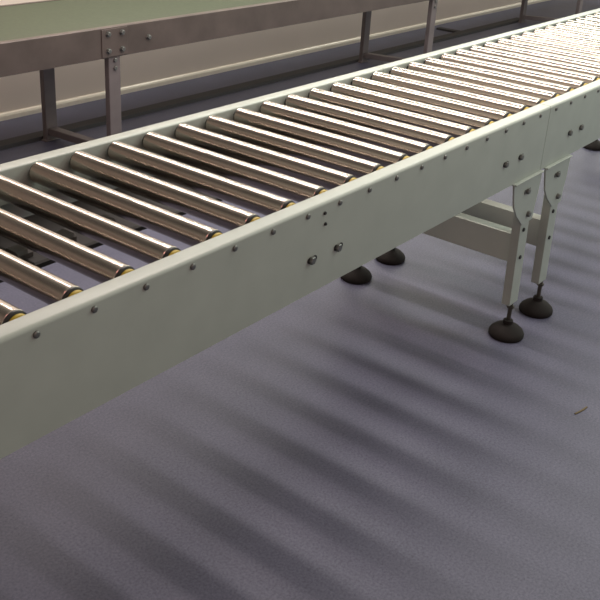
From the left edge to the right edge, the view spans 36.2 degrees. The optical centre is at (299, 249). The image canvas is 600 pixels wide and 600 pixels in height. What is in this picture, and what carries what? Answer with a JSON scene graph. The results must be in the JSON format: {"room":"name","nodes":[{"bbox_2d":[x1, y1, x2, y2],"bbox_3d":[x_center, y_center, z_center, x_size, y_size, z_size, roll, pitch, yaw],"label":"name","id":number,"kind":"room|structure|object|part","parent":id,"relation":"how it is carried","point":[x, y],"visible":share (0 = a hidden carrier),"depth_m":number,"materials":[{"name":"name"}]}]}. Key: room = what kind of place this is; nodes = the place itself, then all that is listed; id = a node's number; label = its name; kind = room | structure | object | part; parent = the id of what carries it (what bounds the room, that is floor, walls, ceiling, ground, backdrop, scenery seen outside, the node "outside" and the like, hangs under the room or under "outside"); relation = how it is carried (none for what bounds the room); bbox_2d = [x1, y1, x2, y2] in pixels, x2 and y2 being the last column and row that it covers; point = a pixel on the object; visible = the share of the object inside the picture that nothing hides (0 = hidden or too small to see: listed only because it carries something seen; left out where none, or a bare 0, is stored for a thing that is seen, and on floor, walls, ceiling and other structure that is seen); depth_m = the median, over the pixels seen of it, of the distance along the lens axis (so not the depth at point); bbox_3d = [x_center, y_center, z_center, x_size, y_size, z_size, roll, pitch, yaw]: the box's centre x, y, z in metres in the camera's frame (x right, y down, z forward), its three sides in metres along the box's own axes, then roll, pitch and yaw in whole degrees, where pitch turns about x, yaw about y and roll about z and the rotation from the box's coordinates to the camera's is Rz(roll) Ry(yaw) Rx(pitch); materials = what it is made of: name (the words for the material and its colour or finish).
{"room":"factory floor","nodes":[
{"label":"factory floor","id":0,"kind":"room"},
{"bbox_2d":[0,0,529,112],"bbox_3d":[0.091,-2.534,5.669,0.150,2.600,18.000,21,29,33],"label":"wall","id":1,"kind":"structure","parent":0,"point":[19,91],"depth_m":5.42,"materials":[{"name":"beige paint"}]},
{"bbox_2d":[0,0,548,120],"bbox_3d":[0.081,-1.342,6.151,0.014,0.034,18.000,21,29,33],"label":"baseboard","id":2,"kind":"structure","parent":1,"relation":"attached to","point":[156,83],"depth_m":5.58,"materials":[{"name":"beige"}]},
{"bbox_2d":[0,0,599,599],"bbox_3d":[3.064,-0.158,4.112,7.917,0.100,18.000,21,29,33],"label":"floor","id":3,"kind":"structure","parent":0,"point":[372,440],"depth_m":2.19,"materials":[{"name":"grey concrete"}]},
{"bbox_2d":[0,17,518,150],"bbox_3d":[-0.568,-0.872,5.040,0.266,0.016,7.700,21,29,33],"label":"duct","id":4,"kind":"object","parent":3,"relation":"on","point":[99,121],"visible":0.87,"depth_m":5.12,"materials":[{"name":"grey"}]},
{"bbox_2d":[0,67,550,458],"bbox_3d":[-0.276,0.181,1.911,0.649,0.703,2.361,21,29,33],"label":"conveyor","id":5,"kind":"object","parent":3,"relation":"on","point":[398,159],"visible":1,"depth_m":1.77,"materials":[{"name":"grey metal"}]},
{"bbox_3d":[-0.482,-0.128,1.937,0.036,0.180,2.310,21,29,33],"label":"rail","id":6,"kind":"part","parent":5,"relation":"part of","materials":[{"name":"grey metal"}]},
{"bbox_3d":[0.618,0.171,2.696,0.019,0.120,0.022,21,29,33],"label":"threaded rod","id":7,"kind":"part","parent":5,"relation":"part of","materials":[{"name":"grey metal"}]},
{"bbox_3d":[0.615,-0.020,2.589,0.026,0.385,0.079,21,29,33],"label":"leg","id":8,"kind":"part","parent":5,"relation":"part of","materials":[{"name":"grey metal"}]},
{"bbox_3d":[0.599,-0.135,2.496,0.040,0.142,0.176,21,29,33],"label":"gusset plate","id":9,"kind":"part","parent":5,"relation":"part of","materials":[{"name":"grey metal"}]},
{"bbox_2d":[0,0,582,143],"bbox_3d":[0.481,-1.431,5.745,0.638,0.576,7.650,21,29,33],"label":"conveyor","id":10,"kind":"object","parent":3,"relation":"on","point":[44,36],"visible":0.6,"depth_m":4.00,"materials":[{"name":"grey metal"}]},
{"bbox_3d":[0.255,-1.726,5.817,0.030,0.124,7.650,21,29,33],"label":"rail","id":11,"kind":"part","parent":10,"relation":"part of","materials":[{"name":"grey metal"}]},
{"bbox_3d":[-1.114,-0.721,4.054,0.034,0.487,0.080,21,29,33],"label":"leg","id":12,"kind":"part","parent":10,"relation":"part of","materials":[{"name":"grey metal"}]},
{"bbox_3d":[-0.781,-0.611,3.840,0.034,0.502,0.080,21,29,33],"label":"leg","id":13,"kind":"part","parent":10,"relation":"part of","materials":[{"name":"grey metal"}]},
{"bbox_3d":[-0.752,-0.842,3.720,0.004,0.112,0.135,21,29,33],"label":"joint plate","id":14,"kind":"part","parent":10,"relation":"part of","materials":[{"name":"grey metal"}]},
{"bbox_3d":[0.721,-1.551,5.495,0.030,0.124,7.650,21,29,33],"label":"rail","id":15,"kind":"part","parent":10,"relation":"part of","materials":[{"name":"grey metal"}]},
{"bbox_3d":[0.424,-1.448,5.881,0.034,0.487,0.080,21,29,33],"label":"leg","id":16,"kind":"part","parent":10,"relation":"part of","materials":[{"name":"grey metal"}]},
{"bbox_3d":[0.811,-1.364,5.732,0.034,0.502,0.080,21,29,33],"label":"leg","id":17,"kind":"part","parent":10,"relation":"part of","materials":[{"name":"grey metal"}]},
{"bbox_3d":[1.875,-2.133,7.606,0.034,0.487,0.080,21,29,33],"label":"leg","id":18,"kind":"part","parent":10,"relation":"part of","materials":[{"name":"grey metal"}]},
{"bbox_3d":[2.296,-2.065,7.497,0.034,0.502,0.080,21,29,33],"label":"leg","id":19,"kind":"part","parent":10,"relation":"part of","materials":[{"name":"grey metal"}]},
{"bbox_2d":[376,8,599,318],"bbox_3d":[1.081,-0.460,3.524,0.649,0.703,2.128,21,29,33],"label":"conveyor","id":20,"kind":"object","parent":3,"relation":"on","point":[555,64],"visible":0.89,"depth_m":2.80,"materials":[{"name":"grey metal"}]},
{"bbox_3d":[0.886,-0.775,3.563,0.036,0.180,2.128,21,29,33],"label":"rail","id":21,"kind":"part","parent":20,"relation":"part of","materials":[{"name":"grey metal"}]},
{"bbox_3d":[0.745,0.111,2.847,0.019,0.120,0.022,21,29,33],"label":"threaded rod","id":22,"kind":"part","parent":20,"relation":"part of","materials":[{"name":"grey metal"}]},
{"bbox_3d":[0.737,-0.078,2.734,0.026,0.385,0.079,21,29,33],"label":"leg","id":23,"kind":"part","parent":20,"relation":"part of","materials":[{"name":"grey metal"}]},
{"bbox_3d":[0.719,-0.192,2.640,0.040,0.142,0.176,21,29,33],"label":"gusset plate","id":24,"kind":"part","parent":20,"relation":"part of","materials":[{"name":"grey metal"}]},
{"bbox_3d":[1.306,-0.617,3.272,0.036,0.180,2.128,21,29,33],"label":"rail","id":25,"kind":"part","parent":20,"relation":"part of","materials":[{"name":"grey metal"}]}
]}

